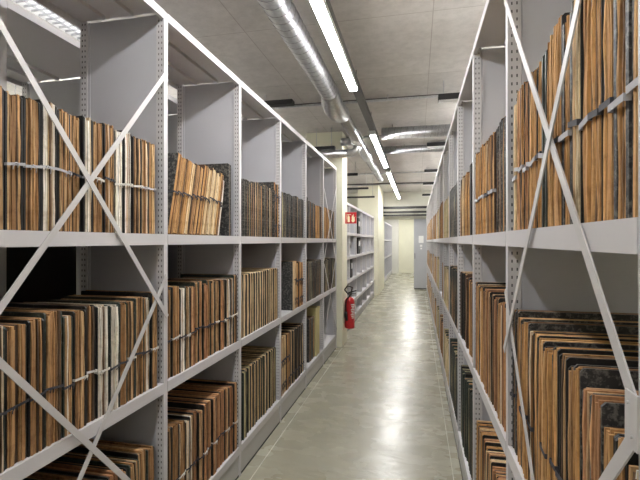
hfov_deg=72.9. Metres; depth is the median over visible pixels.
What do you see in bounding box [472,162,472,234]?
volume
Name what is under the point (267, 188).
volume
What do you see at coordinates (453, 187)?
volume
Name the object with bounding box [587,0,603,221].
volume
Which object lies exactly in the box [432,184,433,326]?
bay
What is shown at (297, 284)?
volume
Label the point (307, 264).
volume
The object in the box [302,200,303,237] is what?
volume
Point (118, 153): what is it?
volume
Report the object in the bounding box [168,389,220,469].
volume
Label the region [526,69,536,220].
volume
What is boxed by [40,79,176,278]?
bay
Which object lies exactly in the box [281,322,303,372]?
volume
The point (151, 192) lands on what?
volume
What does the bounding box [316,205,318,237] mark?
volume
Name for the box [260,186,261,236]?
volume
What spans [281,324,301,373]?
volume
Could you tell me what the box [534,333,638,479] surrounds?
volume
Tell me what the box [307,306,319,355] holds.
box
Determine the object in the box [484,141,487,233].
volume
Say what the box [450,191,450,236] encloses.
volume
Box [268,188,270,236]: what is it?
volume
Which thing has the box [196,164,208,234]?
volume
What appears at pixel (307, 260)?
volume
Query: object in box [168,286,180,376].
volume
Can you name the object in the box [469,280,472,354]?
volume
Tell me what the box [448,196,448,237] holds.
volume
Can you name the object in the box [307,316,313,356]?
volume
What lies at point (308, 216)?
volume
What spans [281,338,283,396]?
volume
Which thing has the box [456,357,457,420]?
volume
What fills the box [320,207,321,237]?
volume
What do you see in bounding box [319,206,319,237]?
volume
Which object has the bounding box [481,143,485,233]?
volume
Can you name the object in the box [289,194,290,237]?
volume
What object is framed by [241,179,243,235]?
volume
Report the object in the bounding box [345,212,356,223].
fire extinguisher sign
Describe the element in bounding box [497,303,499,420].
volume
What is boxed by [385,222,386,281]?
bay
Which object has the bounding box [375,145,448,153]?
spiral duct
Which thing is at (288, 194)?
volume
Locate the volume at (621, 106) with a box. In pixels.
[608,0,631,219]
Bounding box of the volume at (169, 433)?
[167,427,171,479]
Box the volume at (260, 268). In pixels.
[260,268,275,319]
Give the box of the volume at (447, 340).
[447,340,448,380]
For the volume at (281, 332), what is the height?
0.484 m
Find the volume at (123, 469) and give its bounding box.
[54,459,126,479]
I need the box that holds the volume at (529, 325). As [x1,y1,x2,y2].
[524,321,638,478]
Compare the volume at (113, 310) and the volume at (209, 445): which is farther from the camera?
the volume at (209, 445)
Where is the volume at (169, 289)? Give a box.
[168,288,171,377]
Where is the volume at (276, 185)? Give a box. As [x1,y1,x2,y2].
[275,184,280,236]
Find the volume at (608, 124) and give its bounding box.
[598,0,613,220]
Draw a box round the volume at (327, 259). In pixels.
[327,259,330,289]
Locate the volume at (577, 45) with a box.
[568,0,583,223]
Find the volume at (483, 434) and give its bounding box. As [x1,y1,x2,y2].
[481,432,497,479]
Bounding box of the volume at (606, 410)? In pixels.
[589,394,624,479]
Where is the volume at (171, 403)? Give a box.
[168,399,208,479]
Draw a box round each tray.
[264,93,294,107]
[264,99,294,104]
[267,102,293,107]
[315,127,335,150]
[315,146,335,149]
[347,173,357,175]
[347,178,374,197]
[347,187,368,188]
[347,187,368,189]
[347,196,374,197]
[423,182,433,184]
[424,169,437,172]
[427,142,444,145]
[427,142,444,147]
[438,80,471,102]
[438,92,459,101]
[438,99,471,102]
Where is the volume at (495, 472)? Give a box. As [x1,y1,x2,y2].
[493,470,505,479]
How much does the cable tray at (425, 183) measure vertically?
0.130 m
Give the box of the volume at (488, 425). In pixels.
[477,423,492,479]
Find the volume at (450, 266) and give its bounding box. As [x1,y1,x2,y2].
[450,266,450,314]
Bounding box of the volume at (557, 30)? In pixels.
[553,12,569,225]
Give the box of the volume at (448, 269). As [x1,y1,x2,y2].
[447,269,448,307]
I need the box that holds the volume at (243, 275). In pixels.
[241,274,245,336]
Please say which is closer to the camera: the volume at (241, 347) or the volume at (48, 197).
the volume at (48, 197)
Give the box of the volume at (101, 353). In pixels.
[30,302,109,418]
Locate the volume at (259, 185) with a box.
[259,185,259,236]
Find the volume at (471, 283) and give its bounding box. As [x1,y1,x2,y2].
[471,283,472,356]
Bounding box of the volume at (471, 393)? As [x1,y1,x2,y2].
[470,392,472,477]
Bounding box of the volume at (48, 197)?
[35,99,58,230]
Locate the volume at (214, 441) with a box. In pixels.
[168,393,217,475]
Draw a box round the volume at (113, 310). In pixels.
[48,302,120,410]
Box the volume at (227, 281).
[172,278,230,346]
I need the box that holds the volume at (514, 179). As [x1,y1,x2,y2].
[512,104,516,230]
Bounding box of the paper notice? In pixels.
[419,236,423,242]
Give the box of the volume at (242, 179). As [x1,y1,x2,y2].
[242,179,245,235]
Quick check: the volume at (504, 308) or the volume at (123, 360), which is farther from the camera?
the volume at (123, 360)
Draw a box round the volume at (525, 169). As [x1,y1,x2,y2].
[522,82,528,228]
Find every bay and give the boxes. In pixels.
[0,0,6,300]
[0,0,168,479]
[6,0,79,301]
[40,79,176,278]
[168,14,240,479]
[189,81,280,472]
[241,117,306,419]
[284,141,323,386]
[314,156,336,363]
[347,202,349,330]
[350,204,356,320]
[357,208,361,317]
[362,211,366,311]
[362,213,370,304]
[367,215,373,299]
[384,221,384,282]
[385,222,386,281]
[387,223,387,278]
[388,224,389,277]
[390,225,390,274]
[391,226,391,273]
[426,208,426,286]
[427,205,427,295]
[428,201,428,300]
[429,198,429,305]
[430,194,430,311]
[431,191,431,316]
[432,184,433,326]
[434,177,435,337]
[436,167,438,352]
[439,153,442,373]
[443,131,456,405]
[449,101,471,452]
[457,47,503,479]
[472,0,505,479]
[503,0,639,479]
[638,0,639,479]
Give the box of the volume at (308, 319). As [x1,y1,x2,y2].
[307,318,310,362]
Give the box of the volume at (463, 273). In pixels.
[463,273,472,339]
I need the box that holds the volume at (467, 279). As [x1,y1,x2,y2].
[466,278,468,348]
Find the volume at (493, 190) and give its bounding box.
[491,132,495,232]
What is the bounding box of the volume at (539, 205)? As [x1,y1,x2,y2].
[535,61,541,227]
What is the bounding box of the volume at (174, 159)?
[168,153,181,233]
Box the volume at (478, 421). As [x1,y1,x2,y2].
[476,420,492,479]
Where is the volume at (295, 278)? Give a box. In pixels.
[282,261,296,308]
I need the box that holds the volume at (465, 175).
[465,175,465,235]
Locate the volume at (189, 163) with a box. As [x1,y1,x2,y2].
[178,159,191,234]
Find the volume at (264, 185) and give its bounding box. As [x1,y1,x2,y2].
[264,185,266,236]
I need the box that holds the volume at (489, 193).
[488,136,491,232]
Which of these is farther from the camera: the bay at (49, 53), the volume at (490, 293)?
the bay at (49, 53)
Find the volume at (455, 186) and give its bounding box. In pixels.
[455,186,455,236]
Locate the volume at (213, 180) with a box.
[205,168,215,234]
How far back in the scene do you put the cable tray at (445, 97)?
4.13 m
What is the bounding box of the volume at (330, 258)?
[330,258,332,287]
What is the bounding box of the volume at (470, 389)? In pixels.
[469,388,472,470]
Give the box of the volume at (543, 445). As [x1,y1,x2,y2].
[539,346,554,479]
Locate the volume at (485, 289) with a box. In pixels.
[484,289,504,374]
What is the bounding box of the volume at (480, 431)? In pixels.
[480,431,495,479]
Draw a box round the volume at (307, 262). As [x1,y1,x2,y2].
[307,262,311,298]
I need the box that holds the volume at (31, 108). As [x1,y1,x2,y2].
[20,96,42,230]
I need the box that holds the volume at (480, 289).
[480,289,480,378]
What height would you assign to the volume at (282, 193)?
0.388 m
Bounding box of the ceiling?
[7,0,503,192]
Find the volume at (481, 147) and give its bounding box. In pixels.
[478,147,481,233]
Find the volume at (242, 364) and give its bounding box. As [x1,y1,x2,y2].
[241,363,253,427]
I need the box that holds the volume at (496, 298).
[494,297,504,411]
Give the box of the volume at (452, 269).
[452,269,452,318]
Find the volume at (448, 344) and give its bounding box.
[448,344,448,385]
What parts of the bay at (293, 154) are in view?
shelf, panel, shelf, shelf, shelf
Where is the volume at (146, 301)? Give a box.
[143,297,151,391]
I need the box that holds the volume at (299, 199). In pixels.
[299,199,300,237]
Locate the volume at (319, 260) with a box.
[319,260,319,294]
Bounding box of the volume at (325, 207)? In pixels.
[325,207,325,238]
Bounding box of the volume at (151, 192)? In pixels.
[146,141,156,233]
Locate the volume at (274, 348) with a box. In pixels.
[243,345,275,401]
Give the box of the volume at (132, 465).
[57,451,138,479]
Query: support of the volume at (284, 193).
on the bay at (293, 154)
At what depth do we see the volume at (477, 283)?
2.12 m
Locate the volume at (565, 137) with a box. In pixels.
[558,11,571,224]
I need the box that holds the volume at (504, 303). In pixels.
[502,302,505,426]
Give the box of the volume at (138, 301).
[65,295,144,396]
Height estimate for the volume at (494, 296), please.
0.427 m
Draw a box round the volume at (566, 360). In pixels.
[555,353,638,479]
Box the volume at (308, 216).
[307,202,309,237]
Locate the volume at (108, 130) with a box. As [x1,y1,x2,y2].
[99,123,115,232]
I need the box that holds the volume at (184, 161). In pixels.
[172,157,186,234]
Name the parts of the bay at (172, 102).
shelf, panel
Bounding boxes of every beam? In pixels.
[383,206,426,208]
[383,211,425,212]
[383,214,425,215]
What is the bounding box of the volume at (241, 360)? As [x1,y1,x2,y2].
[241,360,256,421]
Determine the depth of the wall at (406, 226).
20.40 m
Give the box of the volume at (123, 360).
[46,299,127,406]
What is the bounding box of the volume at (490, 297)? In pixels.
[489,295,492,401]
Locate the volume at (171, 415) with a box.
[168,412,195,479]
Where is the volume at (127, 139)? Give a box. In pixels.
[117,130,132,232]
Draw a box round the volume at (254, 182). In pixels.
[254,182,256,236]
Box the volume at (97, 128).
[93,121,104,231]
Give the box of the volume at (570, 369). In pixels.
[568,365,573,479]
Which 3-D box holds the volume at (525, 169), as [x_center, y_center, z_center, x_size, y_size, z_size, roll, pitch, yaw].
[0.716,-0.224,1.118,0.351,0.391,0.035,0,0,13]
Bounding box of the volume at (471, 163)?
[470,163,471,234]
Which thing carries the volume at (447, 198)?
on the bay at (446, 147)
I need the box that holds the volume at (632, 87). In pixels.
[626,0,637,217]
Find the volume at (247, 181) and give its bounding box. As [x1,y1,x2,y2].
[245,179,248,235]
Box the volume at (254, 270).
[254,270,267,323]
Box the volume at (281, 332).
[281,332,290,386]
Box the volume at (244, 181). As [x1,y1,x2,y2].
[244,181,244,235]
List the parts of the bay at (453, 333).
shelf, shelf, shelf, panel, shelf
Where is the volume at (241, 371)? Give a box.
[241,371,241,440]
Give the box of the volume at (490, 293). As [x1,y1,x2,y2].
[487,291,504,396]
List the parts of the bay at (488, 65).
shelf, shelf, shelf, panel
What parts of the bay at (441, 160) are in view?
shelf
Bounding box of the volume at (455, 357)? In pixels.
[455,357,455,416]
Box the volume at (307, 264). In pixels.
[307,264,307,300]
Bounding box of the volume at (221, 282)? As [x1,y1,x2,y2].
[190,279,224,350]
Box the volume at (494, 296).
[492,294,504,404]
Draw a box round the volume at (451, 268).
[451,268,451,316]
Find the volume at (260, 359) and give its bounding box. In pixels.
[241,357,261,418]
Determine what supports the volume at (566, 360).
on the bay at (577, 266)
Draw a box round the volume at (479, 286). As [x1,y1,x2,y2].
[478,285,505,375]
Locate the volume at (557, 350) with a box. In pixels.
[549,346,638,479]
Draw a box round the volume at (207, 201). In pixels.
[201,169,211,234]
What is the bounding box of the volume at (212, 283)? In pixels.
[210,281,215,354]
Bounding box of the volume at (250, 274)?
[241,273,251,332]
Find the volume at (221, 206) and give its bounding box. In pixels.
[217,180,224,235]
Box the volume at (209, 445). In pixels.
[168,397,212,479]
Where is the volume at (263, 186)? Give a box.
[260,185,265,236]
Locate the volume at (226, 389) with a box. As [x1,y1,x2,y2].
[178,383,229,460]
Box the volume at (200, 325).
[168,280,203,361]
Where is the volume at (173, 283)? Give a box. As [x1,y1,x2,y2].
[168,281,199,362]
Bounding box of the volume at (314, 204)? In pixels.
[314,204,314,237]
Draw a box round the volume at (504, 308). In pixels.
[504,308,505,431]
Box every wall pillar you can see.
[307,131,346,346]
[358,185,383,295]
[384,219,398,272]
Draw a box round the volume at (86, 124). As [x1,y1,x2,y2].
[76,116,92,231]
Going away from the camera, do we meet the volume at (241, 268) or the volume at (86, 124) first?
the volume at (86, 124)
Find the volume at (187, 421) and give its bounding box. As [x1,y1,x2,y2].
[168,417,190,479]
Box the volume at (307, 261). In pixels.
[307,261,314,297]
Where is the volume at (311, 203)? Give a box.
[311,203,311,237]
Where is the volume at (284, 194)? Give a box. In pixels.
[284,194,285,236]
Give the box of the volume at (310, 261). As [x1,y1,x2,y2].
[310,261,315,296]
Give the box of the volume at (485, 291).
[484,291,485,389]
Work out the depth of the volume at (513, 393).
1.32 m
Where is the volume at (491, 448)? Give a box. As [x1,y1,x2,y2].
[486,446,503,451]
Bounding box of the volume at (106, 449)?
[71,443,145,479]
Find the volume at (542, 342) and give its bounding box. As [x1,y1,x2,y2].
[538,338,638,479]
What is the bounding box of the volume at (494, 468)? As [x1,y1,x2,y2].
[492,466,505,479]
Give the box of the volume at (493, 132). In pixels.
[490,132,493,224]
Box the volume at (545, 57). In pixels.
[538,49,547,226]
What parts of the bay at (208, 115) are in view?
shelf, shelf, shelf, panel, shelf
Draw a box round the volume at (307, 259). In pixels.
[307,259,317,295]
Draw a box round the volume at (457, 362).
[457,362,457,425]
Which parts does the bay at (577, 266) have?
shelf, shelf, panel, gusset plate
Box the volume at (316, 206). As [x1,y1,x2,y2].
[316,206,317,237]
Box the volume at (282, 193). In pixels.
[281,191,283,236]
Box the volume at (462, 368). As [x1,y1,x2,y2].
[461,368,469,436]
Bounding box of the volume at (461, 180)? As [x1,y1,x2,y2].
[460,180,461,235]
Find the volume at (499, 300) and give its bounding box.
[497,298,505,414]
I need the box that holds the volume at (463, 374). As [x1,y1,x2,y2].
[462,373,464,447]
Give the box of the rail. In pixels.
[326,0,400,197]
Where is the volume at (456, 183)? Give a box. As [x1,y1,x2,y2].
[456,183,456,236]
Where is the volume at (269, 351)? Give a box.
[241,348,271,407]
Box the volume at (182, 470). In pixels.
[168,418,185,479]
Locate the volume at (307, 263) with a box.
[307,263,309,300]
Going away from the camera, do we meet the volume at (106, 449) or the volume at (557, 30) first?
the volume at (557, 30)
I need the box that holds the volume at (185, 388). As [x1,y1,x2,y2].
[172,386,225,464]
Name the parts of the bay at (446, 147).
shelf, shelf, shelf, panel, shelf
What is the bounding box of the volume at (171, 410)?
[168,407,198,479]
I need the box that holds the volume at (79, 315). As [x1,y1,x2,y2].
[6,306,87,428]
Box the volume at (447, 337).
[446,337,448,376]
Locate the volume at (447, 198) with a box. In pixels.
[447,198,447,237]
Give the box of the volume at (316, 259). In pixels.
[316,259,320,293]
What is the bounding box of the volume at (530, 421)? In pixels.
[527,330,638,479]
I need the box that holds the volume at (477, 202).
[476,154,478,233]
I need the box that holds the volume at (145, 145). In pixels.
[140,139,149,233]
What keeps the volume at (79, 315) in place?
on the bay at (124, 62)
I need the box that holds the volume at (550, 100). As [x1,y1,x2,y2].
[544,35,553,226]
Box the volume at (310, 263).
[310,263,310,299]
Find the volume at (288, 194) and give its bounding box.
[288,194,289,237]
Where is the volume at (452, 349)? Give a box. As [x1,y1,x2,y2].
[452,349,452,402]
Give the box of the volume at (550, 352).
[547,350,552,479]
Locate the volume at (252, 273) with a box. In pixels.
[252,273,253,331]
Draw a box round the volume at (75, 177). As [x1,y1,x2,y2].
[70,115,81,231]
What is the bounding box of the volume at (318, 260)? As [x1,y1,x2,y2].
[318,260,318,294]
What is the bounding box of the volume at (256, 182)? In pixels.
[256,182,258,236]
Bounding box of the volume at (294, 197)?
[294,197,294,237]
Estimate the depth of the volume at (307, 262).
4.71 m
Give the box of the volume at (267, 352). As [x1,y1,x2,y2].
[241,350,268,409]
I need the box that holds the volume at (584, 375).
[573,364,638,479]
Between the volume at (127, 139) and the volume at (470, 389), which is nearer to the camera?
the volume at (127, 139)
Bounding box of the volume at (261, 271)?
[261,271,263,326]
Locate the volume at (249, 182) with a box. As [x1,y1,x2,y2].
[249,182,249,235]
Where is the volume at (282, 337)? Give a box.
[281,336,285,394]
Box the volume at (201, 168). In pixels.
[192,167,203,234]
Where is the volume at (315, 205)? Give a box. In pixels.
[315,205,316,237]
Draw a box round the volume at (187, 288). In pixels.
[168,285,190,369]
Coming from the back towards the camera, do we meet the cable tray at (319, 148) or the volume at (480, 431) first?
the cable tray at (319, 148)
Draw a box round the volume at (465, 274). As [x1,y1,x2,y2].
[465,274,465,342]
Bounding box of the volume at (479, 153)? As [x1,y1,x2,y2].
[477,153,479,233]
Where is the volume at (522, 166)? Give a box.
[518,81,528,229]
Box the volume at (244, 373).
[242,371,246,439]
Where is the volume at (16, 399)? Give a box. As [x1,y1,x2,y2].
[0,323,28,469]
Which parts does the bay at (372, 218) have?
panel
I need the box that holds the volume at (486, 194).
[485,144,487,232]
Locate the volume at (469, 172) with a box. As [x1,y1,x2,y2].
[468,172,469,234]
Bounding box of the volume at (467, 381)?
[466,380,472,460]
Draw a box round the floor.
[237,273,462,479]
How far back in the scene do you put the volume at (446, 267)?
4.30 m
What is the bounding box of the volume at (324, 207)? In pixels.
[324,207,324,238]
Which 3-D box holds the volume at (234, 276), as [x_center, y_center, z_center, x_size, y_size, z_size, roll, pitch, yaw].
[-0.703,0.429,2.752,0.384,0.423,0.053,0,0,13]
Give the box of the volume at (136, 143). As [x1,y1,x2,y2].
[131,136,142,233]
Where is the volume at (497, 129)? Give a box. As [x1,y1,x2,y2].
[496,126,498,231]
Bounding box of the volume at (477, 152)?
[475,152,479,234]
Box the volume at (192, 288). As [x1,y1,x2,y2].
[189,286,196,366]
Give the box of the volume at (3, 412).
[0,325,6,472]
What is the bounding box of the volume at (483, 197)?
[482,146,484,233]
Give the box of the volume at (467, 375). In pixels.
[465,373,472,377]
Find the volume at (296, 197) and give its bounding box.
[293,196,297,237]
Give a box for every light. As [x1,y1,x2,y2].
[11,0,101,40]
[309,0,357,91]
[369,130,387,167]
[386,170,396,191]
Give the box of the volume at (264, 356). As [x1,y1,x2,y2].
[241,353,266,414]
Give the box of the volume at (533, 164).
[529,68,537,227]
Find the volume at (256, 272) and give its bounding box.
[256,272,258,328]
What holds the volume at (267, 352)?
on the bay at (260, 138)
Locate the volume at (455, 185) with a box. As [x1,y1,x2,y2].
[454,185,455,236]
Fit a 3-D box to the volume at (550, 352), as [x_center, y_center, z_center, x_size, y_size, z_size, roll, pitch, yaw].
[0.697,0.439,0.901,0.410,0.395,0.033,0,0,13]
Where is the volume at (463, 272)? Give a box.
[461,272,467,338]
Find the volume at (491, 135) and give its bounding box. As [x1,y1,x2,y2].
[487,135,491,232]
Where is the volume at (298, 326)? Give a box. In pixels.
[281,325,300,376]
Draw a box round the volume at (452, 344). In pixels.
[451,344,457,398]
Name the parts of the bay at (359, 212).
panel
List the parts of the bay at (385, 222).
panel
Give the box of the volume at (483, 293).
[483,293,483,384]
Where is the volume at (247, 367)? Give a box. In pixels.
[241,366,250,432]
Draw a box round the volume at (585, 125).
[579,0,592,222]
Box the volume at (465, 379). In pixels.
[464,378,472,456]
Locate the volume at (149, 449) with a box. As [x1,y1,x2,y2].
[89,438,153,479]
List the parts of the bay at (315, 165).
shelf, panel, shelf, shelf, shelf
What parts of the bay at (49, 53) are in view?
panel, shelf, panel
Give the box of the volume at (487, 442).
[483,439,501,479]
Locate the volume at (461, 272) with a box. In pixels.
[460,271,469,334]
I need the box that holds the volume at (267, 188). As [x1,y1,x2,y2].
[267,188,267,236]
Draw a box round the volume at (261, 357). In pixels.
[241,355,263,416]
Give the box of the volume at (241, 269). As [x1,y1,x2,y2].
[241,269,269,323]
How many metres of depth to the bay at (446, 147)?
4.63 m
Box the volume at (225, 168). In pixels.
[199,163,230,235]
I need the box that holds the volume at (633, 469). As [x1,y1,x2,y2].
[628,465,638,479]
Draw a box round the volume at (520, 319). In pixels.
[517,317,637,466]
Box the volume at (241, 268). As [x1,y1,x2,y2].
[241,268,273,320]
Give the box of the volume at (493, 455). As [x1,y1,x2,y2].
[488,452,505,479]
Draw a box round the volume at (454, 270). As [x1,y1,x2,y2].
[454,270,454,323]
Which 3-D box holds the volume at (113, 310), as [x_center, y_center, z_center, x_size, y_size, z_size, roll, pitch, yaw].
[-0.942,0.441,1.667,0.376,0.394,0.050,0,0,13]
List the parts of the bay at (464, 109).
shelf, shelf, shelf, panel, shelf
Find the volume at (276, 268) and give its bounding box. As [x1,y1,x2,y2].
[276,268,277,318]
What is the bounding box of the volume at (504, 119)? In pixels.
[502,116,505,231]
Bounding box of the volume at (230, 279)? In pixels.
[180,277,233,344]
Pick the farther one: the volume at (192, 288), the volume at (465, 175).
the volume at (465, 175)
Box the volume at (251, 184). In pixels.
[250,182,252,236]
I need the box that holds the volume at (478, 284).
[477,284,505,372]
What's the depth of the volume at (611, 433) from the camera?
0.65 m
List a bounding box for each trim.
[238,347,341,479]
[250,347,342,479]
[425,296,453,479]
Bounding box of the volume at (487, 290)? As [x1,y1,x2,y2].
[485,289,504,394]
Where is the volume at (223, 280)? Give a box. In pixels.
[223,280,226,346]
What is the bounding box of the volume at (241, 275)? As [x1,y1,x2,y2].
[241,275,242,337]
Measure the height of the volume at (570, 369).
0.396 m
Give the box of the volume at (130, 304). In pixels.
[62,298,136,401]
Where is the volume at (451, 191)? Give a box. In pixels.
[451,191,451,236]
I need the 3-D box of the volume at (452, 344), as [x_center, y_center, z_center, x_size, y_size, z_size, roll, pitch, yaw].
[1.270,1.091,3.539,0.372,0.454,0.051,0,0,13]
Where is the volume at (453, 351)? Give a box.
[453,351,457,407]
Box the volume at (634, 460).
[615,436,638,479]
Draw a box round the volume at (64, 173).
[57,109,71,231]
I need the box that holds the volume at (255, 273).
[241,272,256,330]
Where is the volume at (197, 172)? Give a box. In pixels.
[187,163,199,234]
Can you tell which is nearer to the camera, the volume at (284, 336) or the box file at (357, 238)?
the volume at (284, 336)
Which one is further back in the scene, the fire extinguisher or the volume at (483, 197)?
the fire extinguisher
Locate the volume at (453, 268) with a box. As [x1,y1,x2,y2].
[453,268,456,320]
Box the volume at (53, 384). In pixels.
[0,308,63,447]
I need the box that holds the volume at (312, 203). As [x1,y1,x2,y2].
[312,203,313,237]
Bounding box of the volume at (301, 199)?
[301,199,301,237]
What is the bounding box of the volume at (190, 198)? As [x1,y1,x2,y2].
[183,163,195,234]
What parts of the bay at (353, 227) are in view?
panel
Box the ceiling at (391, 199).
[347,191,430,219]
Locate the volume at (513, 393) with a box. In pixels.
[510,309,637,452]
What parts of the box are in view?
box lid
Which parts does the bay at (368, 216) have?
panel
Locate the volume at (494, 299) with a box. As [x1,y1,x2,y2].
[493,299,494,407]
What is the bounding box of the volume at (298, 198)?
[298,198,298,237]
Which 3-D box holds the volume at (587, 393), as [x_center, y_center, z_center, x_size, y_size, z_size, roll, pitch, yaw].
[0.654,0.447,0.702,0.409,0.378,0.040,0,0,13]
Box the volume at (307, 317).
[307,317,312,359]
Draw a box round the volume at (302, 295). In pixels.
[301,262,303,304]
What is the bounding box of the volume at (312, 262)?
[312,262,312,298]
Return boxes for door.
[385,217,426,288]
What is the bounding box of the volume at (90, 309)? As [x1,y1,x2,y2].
[7,302,97,423]
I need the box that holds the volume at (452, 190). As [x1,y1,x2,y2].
[452,190,452,236]
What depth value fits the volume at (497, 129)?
1.61 m
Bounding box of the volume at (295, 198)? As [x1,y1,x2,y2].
[295,198,295,237]
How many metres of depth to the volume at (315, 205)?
4.90 m
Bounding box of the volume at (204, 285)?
[202,283,208,359]
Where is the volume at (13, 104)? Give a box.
[4,90,24,229]
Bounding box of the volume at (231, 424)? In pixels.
[183,382,233,454]
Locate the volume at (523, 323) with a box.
[519,321,524,473]
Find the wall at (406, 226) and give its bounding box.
[399,219,413,272]
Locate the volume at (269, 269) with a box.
[269,269,271,321]
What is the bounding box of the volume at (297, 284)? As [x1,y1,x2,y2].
[296,263,298,307]
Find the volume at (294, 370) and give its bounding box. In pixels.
[281,329,295,382]
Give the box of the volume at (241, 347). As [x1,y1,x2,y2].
[241,347,273,403]
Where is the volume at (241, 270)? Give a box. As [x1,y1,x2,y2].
[241,270,265,325]
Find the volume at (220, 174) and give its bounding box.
[214,172,223,235]
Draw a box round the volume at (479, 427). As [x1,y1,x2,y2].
[478,426,493,479]
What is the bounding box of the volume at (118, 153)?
[114,130,124,232]
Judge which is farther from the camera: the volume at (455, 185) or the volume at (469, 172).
the volume at (455, 185)
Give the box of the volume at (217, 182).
[209,173,219,234]
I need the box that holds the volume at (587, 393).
[582,387,638,479]
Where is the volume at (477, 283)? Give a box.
[476,282,505,369]
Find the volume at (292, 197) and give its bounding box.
[291,196,293,237]
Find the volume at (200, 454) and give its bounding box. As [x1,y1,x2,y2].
[169,407,203,479]
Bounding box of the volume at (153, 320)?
[81,290,158,388]
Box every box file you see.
[350,259,351,277]
[357,218,358,233]
[357,238,358,253]
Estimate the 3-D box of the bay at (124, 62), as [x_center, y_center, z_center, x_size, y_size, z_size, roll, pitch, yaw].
[-0.995,0.237,1.587,0.450,2.534,0.865,0,0,13]
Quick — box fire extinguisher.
[344,285,356,328]
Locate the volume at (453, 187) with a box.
[453,187,453,236]
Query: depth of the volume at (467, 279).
2.55 m
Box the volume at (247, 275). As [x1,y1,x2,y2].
[246,274,249,335]
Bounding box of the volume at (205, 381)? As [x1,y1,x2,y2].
[185,378,237,451]
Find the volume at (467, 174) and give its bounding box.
[466,174,467,235]
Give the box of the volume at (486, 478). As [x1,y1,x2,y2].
[485,450,504,479]
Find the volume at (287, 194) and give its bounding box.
[287,194,288,237]
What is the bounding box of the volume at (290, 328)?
[281,327,295,379]
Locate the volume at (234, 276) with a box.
[180,274,237,342]
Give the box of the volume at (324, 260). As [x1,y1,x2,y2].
[324,260,325,291]
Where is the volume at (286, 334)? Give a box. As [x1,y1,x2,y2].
[281,333,289,389]
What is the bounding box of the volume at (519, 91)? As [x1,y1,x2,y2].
[514,88,520,229]
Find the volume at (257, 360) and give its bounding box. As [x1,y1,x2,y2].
[241,358,258,419]
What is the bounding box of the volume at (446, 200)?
[446,200,446,237]
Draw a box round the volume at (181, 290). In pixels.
[179,288,186,372]
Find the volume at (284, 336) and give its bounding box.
[281,335,286,391]
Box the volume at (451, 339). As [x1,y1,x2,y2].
[450,338,457,342]
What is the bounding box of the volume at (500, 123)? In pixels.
[499,118,503,231]
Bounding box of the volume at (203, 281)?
[168,279,210,355]
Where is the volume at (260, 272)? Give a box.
[241,271,261,327]
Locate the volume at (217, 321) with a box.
[209,280,219,351]
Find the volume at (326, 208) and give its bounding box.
[326,208,327,238]
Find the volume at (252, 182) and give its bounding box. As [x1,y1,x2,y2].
[250,181,254,236]
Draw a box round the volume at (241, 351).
[241,351,266,354]
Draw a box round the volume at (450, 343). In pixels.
[450,343,450,393]
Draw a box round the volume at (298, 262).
[296,261,301,306]
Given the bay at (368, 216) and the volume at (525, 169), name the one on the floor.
the bay at (368, 216)
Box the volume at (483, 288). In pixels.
[481,286,505,381]
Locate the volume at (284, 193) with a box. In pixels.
[284,193,286,236]
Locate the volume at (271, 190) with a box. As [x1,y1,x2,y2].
[271,190,271,236]
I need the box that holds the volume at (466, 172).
[466,172,467,228]
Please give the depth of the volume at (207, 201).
2.35 m
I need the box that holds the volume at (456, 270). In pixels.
[455,270,456,312]
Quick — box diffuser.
[29,1,79,32]
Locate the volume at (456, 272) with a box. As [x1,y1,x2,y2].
[456,272,456,327]
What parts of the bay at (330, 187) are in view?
shelf, panel, shelf, shelf, shelf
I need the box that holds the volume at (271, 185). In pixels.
[258,182,276,236]
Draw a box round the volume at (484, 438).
[483,438,498,475]
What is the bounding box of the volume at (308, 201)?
[308,201,310,237]
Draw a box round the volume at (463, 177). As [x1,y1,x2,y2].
[462,176,464,225]
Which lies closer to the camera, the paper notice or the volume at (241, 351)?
the volume at (241, 351)
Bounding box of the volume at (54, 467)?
[37,461,119,479]
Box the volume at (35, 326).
[0,316,46,456]
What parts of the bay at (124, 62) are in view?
shelf, shelf, shelf, panel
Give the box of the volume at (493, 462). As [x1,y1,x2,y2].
[489,458,505,479]
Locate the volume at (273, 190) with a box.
[271,189,274,236]
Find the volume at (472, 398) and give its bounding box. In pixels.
[472,398,472,479]
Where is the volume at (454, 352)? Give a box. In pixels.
[454,352,457,410]
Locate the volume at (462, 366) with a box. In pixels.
[461,365,469,368]
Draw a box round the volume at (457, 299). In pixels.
[457,299,457,330]
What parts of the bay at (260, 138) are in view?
shelf, panel, shelf, shelf, shelf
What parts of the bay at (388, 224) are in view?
panel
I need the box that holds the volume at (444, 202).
[444,202,444,237]
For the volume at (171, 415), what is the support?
on the bay at (208, 115)
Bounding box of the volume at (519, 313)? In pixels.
[515,310,637,454]
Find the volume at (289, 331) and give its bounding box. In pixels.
[281,330,292,383]
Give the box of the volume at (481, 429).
[479,428,495,479]
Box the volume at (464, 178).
[463,178,464,235]
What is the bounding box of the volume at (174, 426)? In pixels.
[168,422,179,479]
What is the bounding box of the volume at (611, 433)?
[604,426,624,469]
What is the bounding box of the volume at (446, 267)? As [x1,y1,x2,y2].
[445,267,446,304]
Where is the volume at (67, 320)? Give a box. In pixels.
[62,315,74,437]
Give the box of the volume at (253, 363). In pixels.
[241,362,255,425]
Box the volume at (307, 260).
[307,260,316,295]
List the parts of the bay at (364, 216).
panel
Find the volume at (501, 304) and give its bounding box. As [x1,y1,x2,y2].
[499,302,502,425]
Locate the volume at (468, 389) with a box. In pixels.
[468,389,468,465]
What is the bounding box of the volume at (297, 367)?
[294,327,298,378]
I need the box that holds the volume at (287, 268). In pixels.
[281,261,293,310]
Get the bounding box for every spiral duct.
[257,0,382,181]
[312,145,360,157]
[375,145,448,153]
[381,124,450,139]

